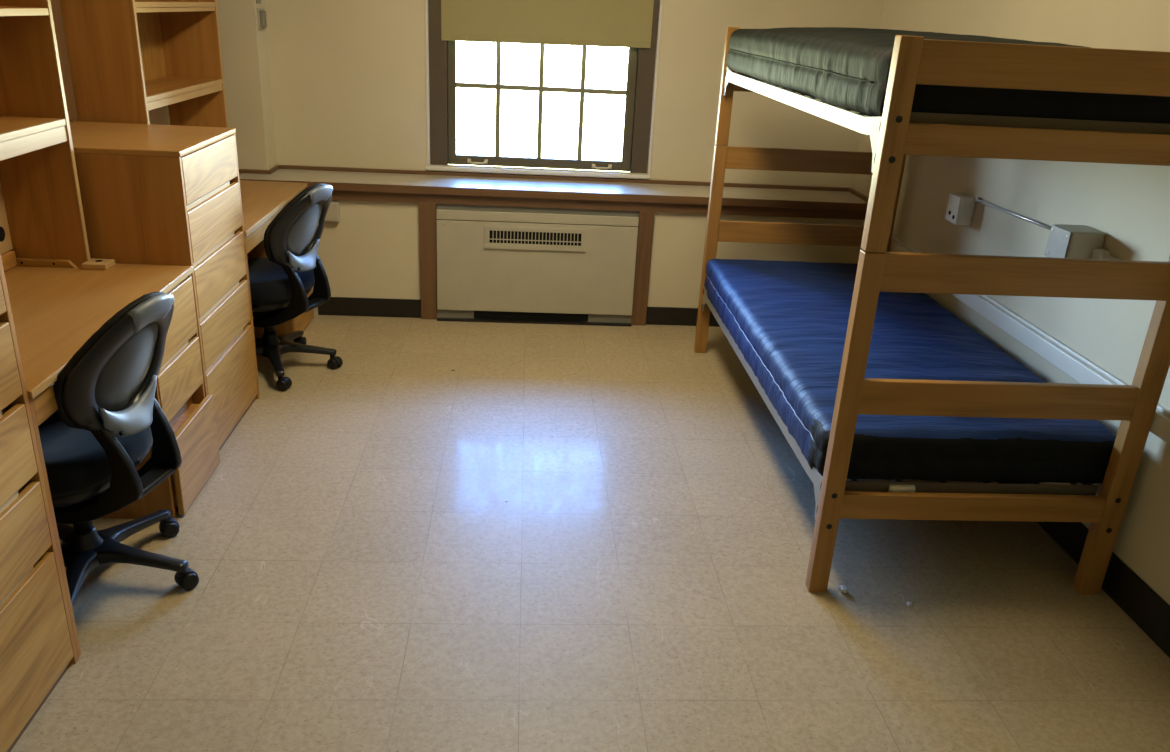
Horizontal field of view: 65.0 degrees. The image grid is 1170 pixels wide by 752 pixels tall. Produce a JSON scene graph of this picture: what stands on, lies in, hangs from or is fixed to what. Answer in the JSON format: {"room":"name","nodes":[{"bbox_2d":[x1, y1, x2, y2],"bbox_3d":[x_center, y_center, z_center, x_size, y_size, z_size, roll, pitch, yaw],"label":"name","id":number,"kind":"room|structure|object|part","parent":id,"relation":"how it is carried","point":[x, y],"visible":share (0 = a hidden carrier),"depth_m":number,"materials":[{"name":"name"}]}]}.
{"room":"dorm room","nodes":[
{"label":"dorm room","id":0,"kind":"room"},
{"bbox_2d":[75,105,169,124],"bbox_3d":[-1.893,-0.426,1.638,0.100,2.620,7.290,1,22,-4],"label":"wall","id":1,"kind":"structure","parent":0,"point":[159,116],"depth_m":4.35,"materials":[{"name":"paint"}]},
{"bbox_2d":[217,0,275,169],"bbox_3d":[-1.813,-1.977,4.534,0.385,1.893,0.175,1,22,-4],"label":"wall column","id":2,"kind":"structure","parent":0,"point":[244,48],"depth_m":4.66,"materials":[{"name":"paint"}]},
{"bbox_2d":[257,8,266,28],"bbox_3d":[-1.616,-1.794,4.607,0.028,0.097,0.110,1,22,-4],"label":"thermostat","id":3,"kind":"object","parent":2,"relation":"attached to","point":[261,13],"visible":1,"depth_m":4.57,"materials":[{"name":"beige plastic"}]},
{"bbox_2d":[264,0,882,215],"bbox_3d":[-0.244,-1.657,4.922,3.585,2.620,0.130,1,22,-4],"label":"wall","id":4,"kind":"structure","parent":0,"point":[348,77],"depth_m":4.88,"materials":[{"name":"paint"}]},
{"bbox_2d":[425,0,662,178],"bbox_3d":[-0.218,-1.886,4.821,1.235,1.618,0.166,1,22,-4],"label":"window","id":5,"kind":"structure","parent":4,"relation":"in","point":[440,55],"depth_m":4.99,"materials":[{"name":"brown paint"}]},
{"bbox_3d":[-0.594,-1.183,5.066,0.112,0.024,0.033,1,22,-4],"label":"sash handle","id":6,"kind":"part","parent":5,"relation":"part of","materials":[{"name":"metal"}]},
{"bbox_3d":[-0.255,-1.132,5.079,1.234,0.024,0.083,1,22,-4],"label":"sill","id":7,"kind":"part","parent":5,"relation":"part of","materials":[{"name":"white paint"}]},
{"bbox_3d":[-0.234,-1.536,4.983,1.013,0.799,0.040,1,22,-4],"label":"sash","id":8,"kind":"part","parent":5,"relation":"part of","materials":[{"name":"brown paint"}]},
{"bbox_2d":[441,0,653,47],"bbox_3d":[-0.180,-2.167,4.673,1.100,0.914,0.040,1,22,-4],"label":"roller blind","id":9,"kind":"object","parent":5,"relation":"attached to","point":[604,23],"visible":1,"depth_m":4.79,"materials":[{"name":"fabric"}]},
{"bbox_3d":[0.094,-1.166,5.114,0.112,0.024,0.033,1,22,-4],"label":"sash handle","id":10,"kind":"part","parent":5,"relation":"part of","materials":[{"name":"metal"}]},
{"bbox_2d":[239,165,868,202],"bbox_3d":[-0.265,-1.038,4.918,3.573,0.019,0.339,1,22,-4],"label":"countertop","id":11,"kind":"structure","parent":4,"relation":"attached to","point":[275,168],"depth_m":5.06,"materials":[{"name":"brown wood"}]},
{"bbox_2d":[312,200,864,314],"bbox_3d":[-0.273,-0.604,4.955,3.585,0.640,0.015,1,22,-4],"label":"wall","id":12,"kind":"structure","parent":0,"point":[373,250],"depth_m":4.93,"materials":[{"name":"paint"}]},
{"bbox_2d":[325,201,339,221],"bbox_3d":[-1.325,-0.853,4.760,0.097,0.100,0.042,1,22,-4],"label":"outlet box","id":13,"kind":"object","parent":12,"relation":"attached to","point":[333,213],"visible":0.52,"depth_m":4.75,"materials":[{"name":"beige plastic"}]},
{"bbox_2d":[318,297,719,326],"bbox_3d":[0.029,-0.343,5.067,2.955,0.103,0.008,1,22,-4],"label":"baseboard","id":14,"kind":"structure","parent":12,"relation":"attached to","point":[341,306],"depth_m":4.99,"materials":[{"name":"black plastic"}]},
{"bbox_2d":[11,314,1169,751],"bbox_3d":[-0.121,0.858,2.264,3.785,0.050,7.290,1,22,-4],"label":"floor","id":15,"kind":"structure","parent":0,"point":[369,581],"depth_m":2.74,"materials":[{"name":"tile"}]},
{"bbox_2d":[0,254,77,751],"bbox_3d":[-1.558,0.316,1.844,0.610,1.125,0.618,1,22,-4],"label":"dresser","id":16,"kind":"object","parent":15,"relation":"on","point":[38,646],"visible":1,"depth_m":2.08,"materials":[{"name":"brown wood"}]},
{"bbox_3d":[-1.243,-0.104,1.693,0.020,0.156,0.580,1,22,-4],"label":"drawer","id":17,"kind":"part","parent":16,"relation":"part of","materials":[{"name":"brown wood"}]},
{"bbox_3d":[-1.270,0.357,1.843,0.010,0.016,0.493,1,22,-4],"label":"finger rail","id":18,"kind":"part","parent":16,"relation":"part of","materials":[{"name":"brown wood"}]},
{"bbox_3d":[-1.252,0.070,1.762,0.020,0.172,0.580,1,22,-4],"label":"drawer","id":19,"kind":"part","parent":16,"relation":"part of","materials":[{"name":"brown wood"}]},
{"bbox_3d":[-1.280,0.536,1.915,0.010,0.016,0.493,1,22,-4],"label":"finger rail","id":20,"kind":"part","parent":16,"relation":"part of","materials":[{"name":"brown wood"}]},
{"bbox_3d":[-1.262,0.251,1.835,0.020,0.175,0.580,1,22,-4],"label":"drawer","id":21,"kind":"part","parent":16,"relation":"part of","materials":[{"name":"brown wood"}]},
{"bbox_3d":[-1.272,0.434,1.909,0.020,0.174,0.580,1,22,-4],"label":"drawer","id":22,"kind":"part","parent":16,"relation":"part of","materials":[{"name":"brown wood"}]},
{"bbox_3d":[-1.284,0.676,2.006,0.020,0.311,0.580,1,22,-4],"label":"drawer","id":23,"kind":"part","parent":16,"relation":"part of","materials":[{"name":"brown wood"}]},
{"bbox_2d":[4,263,219,657],"bbox_3d":[-1.602,0.171,2.706,0.634,0.748,1.083,1,22,-4],"label":"desk","id":24,"kind":"object","parent":15,"relation":"on","point":[55,310],"visible":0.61,"depth_m":2.89,"materials":[{"name":"brown wood"}]},
{"bbox_3d":[-1.302,-0.039,2.436,0.020,0.071,0.668,1,22,-4],"label":"pencil drawer","id":25,"kind":"part","parent":24,"relation":"part of","materials":[{"name":"brown wood"}]},
{"bbox_3d":[-1.588,0.380,2.216,0.604,0.727,0.018,1,22,-4],"label":"panel","id":26,"kind":"part","parent":24,"relation":"part of","materials":[{"name":"brown wood"}]},
{"bbox_2d":[0,0,114,271],"bbox_3d":[-1.702,-0.881,2.625,0.360,1.252,1.698,1,22,-4],"label":"hutch","id":27,"kind":"object","parent":24,"relation":"on","point":[42,222],"visible":1,"depth_m":2.88,"materials":[{"name":"brown wood"}]},
{"bbox_3d":[-1.849,-0.201,2.519,0.070,0.048,0.968,1,22,-4],"label":"rail","id":28,"kind":"part","parent":27,"relation":"part of","materials":[{"name":"brown wood"}]},
{"bbox_2d":[0,6,36,7],"bbox_3d":[-1.712,-0.900,2.256,0.270,0.020,0.992,1,22,-4],"label":"shelf","id":29,"kind":"object","parent":27,"relation":"attached to","point":[0,6],"depth_m":2.68,"materials":[{"name":"brown wood"}]},
{"bbox_2d":[0,116,60,132],"bbox_3d":[-1.728,-0.605,2.375,0.270,0.020,0.992,1,22,-4],"label":"shelf","id":30,"kind":"object","parent":27,"relation":"attached to","point":[8,124],"depth_m":2.73,"materials":[{"name":"brown wood"}]},
{"bbox_3d":[-1.627,0.121,2.854,0.604,0.727,0.018,1,22,-4],"label":"panel","id":31,"kind":"part","parent":24,"relation":"part of","materials":[{"name":"brown wood"}]},
{"bbox_3d":[-1.338,-0.064,2.967,0.010,0.016,0.290,1,22,-4],"label":"finger rail","id":32,"kind":"part","parent":24,"relation":"part of","materials":[{"name":"brown wood"}]},
{"bbox_3d":[-1.329,-0.175,2.957,0.020,0.198,0.377,1,22,-4],"label":"drawer","id":33,"kind":"part","parent":24,"relation":"part of","materials":[{"name":"brown wood"}]},
{"bbox_3d":[-1.339,0.012,3.032,0.020,0.170,0.377,1,22,-4],"label":"drawer","id":34,"kind":"part","parent":24,"relation":"part of","materials":[{"name":"brown wood"}]},
{"bbox_3d":[-1.647,-0.021,3.204,0.604,0.727,0.012,1,22,-4],"label":"panel","id":35,"kind":"part","parent":24,"relation":"part of","materials":[{"name":"brown wood"}]},
{"bbox_3d":[-1.327,0.260,3.133,0.020,0.271,0.377,1,22,-4],"label":"drawer","id":36,"kind":"part","parent":24,"relation":"part of","materials":[{"name":"brown wood"}]},
{"bbox_2d":[38,292,198,607],"bbox_3d":[-1.385,0.179,2.514,0.610,0.897,0.603,6,22,8],"label":"office chair","id":37,"kind":"object","parent":15,"relation":"on","point":[108,417],"visible":0.83,"depth_m":2.42,"materials":[{"name":"black plastic"}]},
{"bbox_3d":[-1.549,0.464,2.735,0.270,0.061,0.112,20,28,36],"label":"leg","id":38,"kind":"part","parent":37,"relation":"part of","materials":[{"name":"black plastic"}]},
{"bbox_3d":[-1.564,0.531,2.566,0.270,0.061,0.112,-10,25,-30],"label":"leg","id":39,"kind":"part","parent":37,"relation":"part of","materials":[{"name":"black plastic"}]},
{"bbox_3d":[-1.397,0.565,2.503,0.112,0.061,0.270,-2,22,-13],"label":"leg","id":40,"kind":"part","parent":37,"relation":"part of","materials":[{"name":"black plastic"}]},
{"bbox_3d":[-1.459,0.187,2.523,0.444,0.098,0.464,6,22,8],"label":"seat","id":41,"kind":"part","parent":37,"relation":"part of","materials":[{"name":"black fabric"}]},
{"bbox_2d":[53,292,164,431],"bbox_3d":[-1.182,-0.046,2.380,0.171,0.360,0.406,6,22,8],"label":"chair backrest","id":42,"kind":"object","parent":37,"relation":"on","point":[109,384],"depth_m":2.31,"materials":[{"name":"black plastic"}]},
{"bbox_3d":[-1.164,-0.043,2.378,0.165,0.352,0.396,6,22,8],"label":"frame","id":43,"kind":"part","parent":37,"relation":"part of","materials":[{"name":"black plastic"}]},
{"bbox_3d":[-1.181,-0.025,2.388,0.111,0.253,0.264,6,22,8],"label":"panel","id":44,"kind":"part","parent":37,"relation":"part of","materials":[{"name":"black plastic"}]},
{"bbox_3d":[-1.372,0.456,2.776,0.112,0.061,0.270,11,23,20],"label":"leg","id":45,"kind":"part","parent":37,"relation":"part of","materials":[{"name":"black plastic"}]},
{"bbox_3d":[-1.281,0.523,2.623,0.275,0.061,0.111,6,22,8],"label":"leg","id":46,"kind":"part","parent":37,"relation":"part of","materials":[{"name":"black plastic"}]},
{"bbox_2d":[69,121,258,450],"bbox_3d":[-1.652,-0.322,3.420,0.610,1.125,0.608,1,22,-4],"label":"dresser","id":47,"kind":"object","parent":15,"relation":"on","point":[152,194],"visible":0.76,"depth_m":3.17,"materials":[{"name":"brown wood"}]},
{"bbox_3d":[-1.637,-0.202,3.151,0.607,1.105,0.018,1,22,-4],"label":"panel","id":48,"kind":"part","parent":47,"relation":"part of","materials":[{"name":"brown wood"}]},
{"bbox_3d":[-1.345,-0.645,3.274,0.010,0.016,0.483,1,22,-4],"label":"finger rail","id":49,"kind":"part","parent":47,"relation":"part of","materials":[{"name":"brown wood"}]},
{"bbox_3d":[-1.337,-0.742,3.269,0.020,0.156,0.570,1,22,-4],"label":"drawer","id":50,"kind":"part","parent":47,"relation":"part of","materials":[{"name":"brown wood"}]},
{"bbox_3d":[-1.354,-0.465,3.346,0.010,0.016,0.483,1,22,-4],"label":"finger rail","id":51,"kind":"part","parent":47,"relation":"part of","materials":[{"name":"brown wood"}]},
{"bbox_3d":[-1.346,-0.568,3.338,0.020,0.172,0.570,1,22,-4],"label":"drawer","id":52,"kind":"part","parent":47,"relation":"part of","materials":[{"name":"brown wood"}]},
{"bbox_3d":[-1.364,-0.281,3.420,0.010,0.016,0.483,1,22,-4],"label":"finger rail","id":53,"kind":"part","parent":47,"relation":"part of","materials":[{"name":"brown wood"}]},
{"bbox_3d":[-1.356,-0.387,3.411,0.020,0.175,0.570,1,22,-4],"label":"drawer","id":54,"kind":"part","parent":47,"relation":"part of","materials":[{"name":"brown wood"}]},
{"bbox_3d":[-1.374,-0.102,3.491,0.010,0.016,0.483,1,22,-4],"label":"finger rail","id":55,"kind":"part","parent":47,"relation":"part of","materials":[{"name":"brown wood"}]},
{"bbox_3d":[-1.365,-0.204,3.485,0.020,0.174,0.570,1,22,-4],"label":"drawer","id":56,"kind":"part","parent":47,"relation":"part of","materials":[{"name":"brown wood"}]},
{"bbox_3d":[-1.379,0.038,3.582,0.020,0.311,0.570,1,22,-4],"label":"drawer","id":57,"kind":"part","parent":47,"relation":"part of","materials":[{"name":"brown wood"}]},
{"bbox_3d":[-1.670,-0.423,3.697,0.607,1.105,0.018,1,22,-4],"label":"panel","id":58,"kind":"part","parent":47,"relation":"part of","materials":[{"name":"brown wood"}]},
{"bbox_2d":[240,180,313,395],"bbox_3d":[-1.707,-0.454,4.281,0.614,0.722,1.083,1,22,-4],"label":"desk","id":59,"kind":"object","parent":15,"relation":"on","point":[262,201],"visible":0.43,"depth_m":4.33,"materials":[{"name":"brown wood"}]},
{"bbox_2d":[60,0,227,127],"bbox_3d":[-1.822,-1.372,3.865,0.268,1.277,0.970,1,22,-4],"label":"hutch","id":60,"kind":"object","parent":59,"relation":"on","point":[128,59],"visible":0.7,"depth_m":3.60,"materials":[{"name":"brown wood"}]},
{"bbox_3d":[-1.798,-1.194,3.425,0.264,1.277,0.019,1,22,-4],"label":"panel","id":61,"kind":"part","parent":60,"relation":"part of","materials":[{"name":"brown wood"}]},
{"bbox_3d":[-1.941,-1.580,3.774,0.008,0.795,0.932,1,22,-4],"label":"panel","id":62,"kind":"part","parent":60,"relation":"part of","materials":[{"name":"brown wood"}]},
{"bbox_2d":[135,0,200,1],"bbox_3d":[-1.816,-1.543,3.796,0.246,0.020,0.932,1,22,-4],"label":"shelf","id":63,"kind":"object","parent":60,"relation":"attached to","point":[135,0],"depth_m":3.90,"materials":[{"name":"brown wood"}]},
{"bbox_2d":[145,76,216,95],"bbox_3d":[-1.833,-1.230,3.922,0.246,0.020,0.932,1,22,-4],"label":"shelf","id":64,"kind":"object","parent":60,"relation":"attached to","point":[154,85],"depth_m":4.05,"materials":[{"name":"brown wood"}]},
{"bbox_3d":[-1.850,-1.550,4.305,0.264,1.277,0.019,1,22,-4],"label":"panel","id":65,"kind":"part","parent":60,"relation":"part of","materials":[{"name":"brown wood"}]},
{"bbox_3d":[-1.683,-0.245,3.792,0.604,0.701,0.018,1,22,-4],"label":"panel","id":66,"kind":"part","parent":59,"relation":"part of","materials":[{"name":"brown wood"}]},
{"bbox_3d":[-1.396,-0.644,3.999,0.020,0.071,0.628,1,22,-4],"label":"pencil drawer","id":67,"kind":"part","parent":59,"relation":"part of","materials":[{"name":"brown wood"}]},
{"bbox_3d":[-1.719,-0.488,4.394,0.604,0.701,0.018,1,22,-4],"label":"panel","id":68,"kind":"part","parent":59,"relation":"part of","materials":[{"name":"brown wood"}]},
{"bbox_3d":[-1.445,-0.369,4.684,0.020,0.271,0.417,1,22,-4],"label":"drawer","id":69,"kind":"part","parent":59,"relation":"part of","materials":[{"name":"brown wood"}]},
{"bbox_2d":[248,183,342,390],"bbox_3d":[-1.401,-0.453,4.112,0.628,0.877,0.581,9,23,15],"label":"office chair","id":70,"kind":"object","parent":15,"relation":"on","point":[281,282],"visible":0.82,"depth_m":3.99,"materials":[{"name":"black plastic"}]},
{"bbox_3d":[-1.557,-0.094,4.121,0.270,0.061,0.112,-17,29,-40],"label":"leg","id":71,"kind":"part","parent":70,"relation":"part of","materials":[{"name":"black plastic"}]},
{"bbox_3d":[-1.378,-0.073,4.093,0.112,0.061,0.270,-7,24,-24],"label":"leg","id":72,"kind":"part","parent":70,"relation":"part of","materials":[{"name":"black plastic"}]},
{"bbox_3d":[-1.471,-0.431,4.114,0.444,0.098,0.464,9,23,15],"label":"seat","id":73,"kind":"part","parent":70,"relation":"part of","materials":[{"name":"black fabric"}]},
{"bbox_3d":[-1.402,-0.181,4.358,0.111,0.061,0.276,9,23,15],"label":"leg","id":74,"kind":"part","parent":70,"relation":"part of","materials":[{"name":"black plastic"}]},
{"bbox_2d":[264,183,326,265],"bbox_3d":[-1.202,-0.653,3.942,0.171,0.360,0.406,9,23,15],"label":"chair backrest","id":75,"kind":"object","parent":70,"relation":"on","point":[292,238],"depth_m":3.87,"materials":[{"name":"black plastic"}]},
{"bbox_3d":[-1.184,-0.649,3.937,0.165,0.352,0.396,9,23,15],"label":"frame","id":76,"kind":"part","parent":70,"relation":"part of","materials":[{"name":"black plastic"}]},
{"bbox_3d":[-1.200,-0.632,3.949,0.111,0.253,0.264,9,23,15],"label":"panel","id":77,"kind":"part","parent":70,"relation":"part of","materials":[{"name":"grey fabric"}]},
{"bbox_3d":[-1.290,-0.129,4.243,0.270,0.061,0.112,0,22,-8],"label":"leg","id":78,"kind":"part","parent":70,"relation":"part of","materials":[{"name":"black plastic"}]},
{"bbox_2d":[436,204,638,326],"bbox_3d":[-0.262,-0.600,4.954,1.063,0.634,0.122,1,22,-4],"label":"wall heater","id":79,"kind":"object","parent":15,"relation":"on","point":[496,264],"visible":1,"depth_m":4.90,"materials":[{"name":"beige metal"}]},
{"bbox_2d":[484,225,585,251],"bbox_3d":[-0.263,-0.724,4.845,0.534,0.122,0.010,1,22,-4],"label":"vent","id":80,"kind":"object","parent":79,"relation":"attached to","point":[497,238],"depth_m":4.84,"materials":[{"name":"beige metal"}]},
{"bbox_2d":[239,165,868,325],"bbox_3d":[-0.282,-0.698,5.046,3.573,0.746,0.353,1,22,-4],"label":"window ledge","id":81,"kind":"structure","parent":15,"relation":"on","point":[428,189],"depth_m":4.87,"materials":[{"name":"laminate"}]},
{"bbox_3d":[-0.835,-0.607,4.897,0.087,0.634,0.026,1,22,-4],"label":"support post","id":82,"kind":"part","parent":81,"relation":"part of","materials":[{"name":"brown wood"}]},
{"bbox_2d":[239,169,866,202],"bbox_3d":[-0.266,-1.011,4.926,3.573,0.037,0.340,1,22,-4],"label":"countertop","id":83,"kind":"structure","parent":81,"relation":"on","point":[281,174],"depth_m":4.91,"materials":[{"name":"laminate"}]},
{"bbox_3d":[0.311,-0.578,4.977,0.081,0.634,0.026,1,22,-4],"label":"support post","id":84,"kind":"part","parent":81,"relation":"part of","materials":[{"name":"brown wood"}]},
{"bbox_2d":[839,585,847,592],"bbox_3d":[0.791,0.651,2.807,0.024,0.019,0.033,1,22,-4],"label":"scrap","id":85,"kind":"object","parent":15,"relation":"on","point":[843,589],"visible":1,"depth_m":2.80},
{"bbox_2d":[694,27,1169,594],"bbox_3d":[1.123,-0.465,3.513,0.925,1.594,2.122,1,22,-4],"label":"bunk bed","id":86,"kind":"object","parent":15,"relation":"on","point":[900,132],"visible":0.77,"depth_m":2.55,"materials":[{"name":"brown wood"}]},
{"bbox_3d":[0.620,-0.609,4.546,0.057,1.042,0.043,1,22,-4],"label":"post","id":87,"kind":"part","parent":86,"relation":"part of","materials":[{"name":"brown wood"}]},
{"bbox_3d":[0.658,-1.337,4.254,0.057,0.524,0.043,1,22,-4],"label":"post","id":88,"kind":"part","parent":86,"relation":"part of","materials":[{"name":"brown wood"}]},
{"bbox_3d":[0.663,-0.004,3.672,0.032,0.144,2.032,1,22,-4],"label":"rail","id":89,"kind":"part","parent":86,"relation":"part of","materials":[{"name":"white metal"}]},
{"bbox_3d":[1.088,-1.347,4.271,0.810,0.075,0.026,1,22,-4],"label":"rail","id":90,"kind":"part","parent":86,"relation":"part of","materials":[{"name":"white metal"}]},
{"bbox_3d":[1.054,-0.702,4.530,0.810,0.100,0.026,1,22,-4],"label":"rail","id":91,"kind":"part","parent":86,"relation":"part of","materials":[{"name":"brown wood"}]},
{"bbox_3d":[1.071,-1.031,4.398,0.810,0.102,0.026,1,22,-4],"label":"rail","id":92,"kind":"part","parent":86,"relation":"part of","materials":[{"name":"brown wood"}]},
{"bbox_3d":[0.714,-0.968,3.285,0.032,0.144,2.032,1,22,-4],"label":"rail","id":93,"kind":"part","parent":86,"relation":"part of","materials":[{"name":"white metal"}]},
{"bbox_3d":[0.735,0.162,2.621,0.057,1.059,0.043,1,22,-4],"label":"post","id":94,"kind":"part","parent":86,"relation":"part of","materials":[{"name":"brown wood"}]},
{"bbox_3d":[0.774,-0.578,2.324,0.057,0.532,0.043,1,22,-4],"label":"post","id":95,"kind":"part","parent":86,"relation":"part of","materials":[{"name":"brown wood"}]},
{"bbox_3d":[1.481,-0.587,4.607,0.066,1.042,0.043,1,22,-4],"label":"post","id":96,"kind":"part","parent":86,"relation":"part of","materials":[{"name":"brown wood"}]},
{"bbox_2d":[704,259,1116,483],"bbox_3d":[1.104,-0.125,3.650,0.931,0.210,2.015,1,22,-4],"label":"mattress","id":97,"kind":"object","parent":86,"relation":"on","point":[788,320],"visible":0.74,"depth_m":3.15,"materials":[{"name":"blue fabric"}]},
{"bbox_3d":[1.153,0.236,2.801,0.930,0.177,0.166,1,22,-4],"label":"panel","id":98,"kind":"part","parent":97,"relation":"part of","materials":[{"name":"blue fabric"}]},
{"bbox_2d":[726,27,1169,123],"bbox_3d":[1.154,-1.108,3.255,0.922,0.217,2.014,1,22,-4],"label":"mattress","id":99,"kind":"object","parent":86,"relation":"on","point":[841,67],"visible":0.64,"depth_m":2.53,"materials":[{"name":"plastic"}]},
{"bbox_3d":[1.205,-0.743,2.408,0.920,0.167,0.166,1,22,-4],"label":"panel","id":100,"kind":"part","parent":99,"relation":"part of","materials":[{"name":"black fabric"}]},
{"bbox_3d":[1.152,0.390,2.734,0.810,0.081,0.026,1,22,-4],"label":"rail","id":101,"kind":"part","parent":86,"relation":"part of","materials":[{"name":"brown wood"}]},
{"bbox_3d":[1.169,0.067,2.604,0.810,0.102,0.026,1,22,-4],"label":"rail","id":102,"kind":"part","parent":86,"relation":"part of","materials":[{"name":"brown wood"}]},
{"bbox_3d":[1.187,-0.267,2.469,0.810,0.104,0.026,1,22,-4],"label":"rail","id":103,"kind":"part","parent":86,"relation":"part of","materials":[{"name":"brown wood"}]},
{"bbox_3d":[1.204,-0.588,2.341,0.810,0.076,0.026,1,22,-4],"label":"rail","id":104,"kind":"part","parent":86,"relation":"part of","materials":[{"name":"brown wood"}]},
{"bbox_3d":[1.213,-0.759,2.272,0.810,0.104,0.026,1,22,-4],"label":"rail","id":105,"kind":"part","parent":86,"relation":"part of","materials":[{"name":"brown wood"}]},
{"bbox_3d":[1.534,0.018,3.733,0.032,0.144,2.032,1,22,-4],"label":"rail","id":106,"kind":"part","parent":86,"relation":"part of","materials":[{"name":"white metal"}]},
{"bbox_3d":[1.596,0.183,2.681,0.066,1.059,0.043,1,22,-4],"label":"post","id":107,"kind":"part","parent":86,"relation":"part of","materials":[{"name":"brown wood"}]},
{"bbox_2d":[853,0,1169,604],"bbox_3d":[1.782,-0.333,1.895,0.100,2.620,7.290,1,22,-4],"label":"wall","id":108,"kind":"structure","parent":0,"point":[1129,203],"depth_m":3.14,"materials":[{"name":"paint"}]},
{"bbox_2d":[945,193,975,224],"bbox_3d":[1.569,-0.698,3.836,0.072,0.115,0.110,1,22,-4],"label":"outlet box","id":109,"kind":"object","parent":108,"relation":"attached to","point":[961,206],"visible":1,"depth_m":3.80,"materials":[{"name":"white paint"}]},
{"bbox_3d":[1.538,-0.698,3.834,0.007,0.111,0.106,1,22,-4],"label":"plate","id":110,"kind":"part","parent":109,"relation":"part of","materials":[{"name":"white paint"}]},
{"bbox_2d":[974,197,1050,229],"bbox_3d":[1.624,-0.587,3.409,0.017,0.034,0.768,1,22,-4],"label":"conduit pipe","id":111,"kind":"object","parent":108,"relation":"attached to","point":[977,199],"visible":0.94,"depth_m":3.47,"materials":[{"name":"white metal"}]},
{"bbox_2d":[863,222,1169,444],"bbox_3d":[1.696,0.422,1.920,0.030,0.074,6.580,1,22,-4],"label":"trim","id":112,"kind":"structure","parent":108,"relation":"attached to","point":[1077,366],"depth_m":3.20,"materials":[{"name":"white paint"}]},
{"bbox_2d":[1045,224,1105,258],"bbox_3d":[1.596,-0.427,2.991,0.122,0.110,0.120,1,22,-4],"label":"outlet box","id":113,"kind":"object","parent":108,"relation":"attached to","point":[1064,241],"visible":0.8,"depth_m":2.94,"materials":[{"name":"beige metal"}]},
{"bbox_3d":[1.540,-0.428,2.987,0.007,0.106,0.116,1,22,-4],"label":"plate","id":114,"kind":"part","parent":113,"relation":"part of","materials":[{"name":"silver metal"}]},
{"bbox_2d":[998,482,1169,657],"bbox_3d":[1.681,0.916,2.117,0.008,0.130,6.577,1,22,-4],"label":"baseboard","id":115,"kind":"structure","parent":108,"relation":"attached to","point":[1138,600],"depth_m":2.78,"materials":[{"name":"black plastic"}]},
{"bbox_2d":[1091,249,1119,259],"bbox_3d":[1.692,-0.039,2.092,0.035,0.050,1.844,1,22,-4],"label":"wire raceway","id":116,"kind":"object","parent":108,"relation":"attached to","point":[1097,253],"visible":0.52,"depth_m":2.90,"materials":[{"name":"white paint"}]}
]}

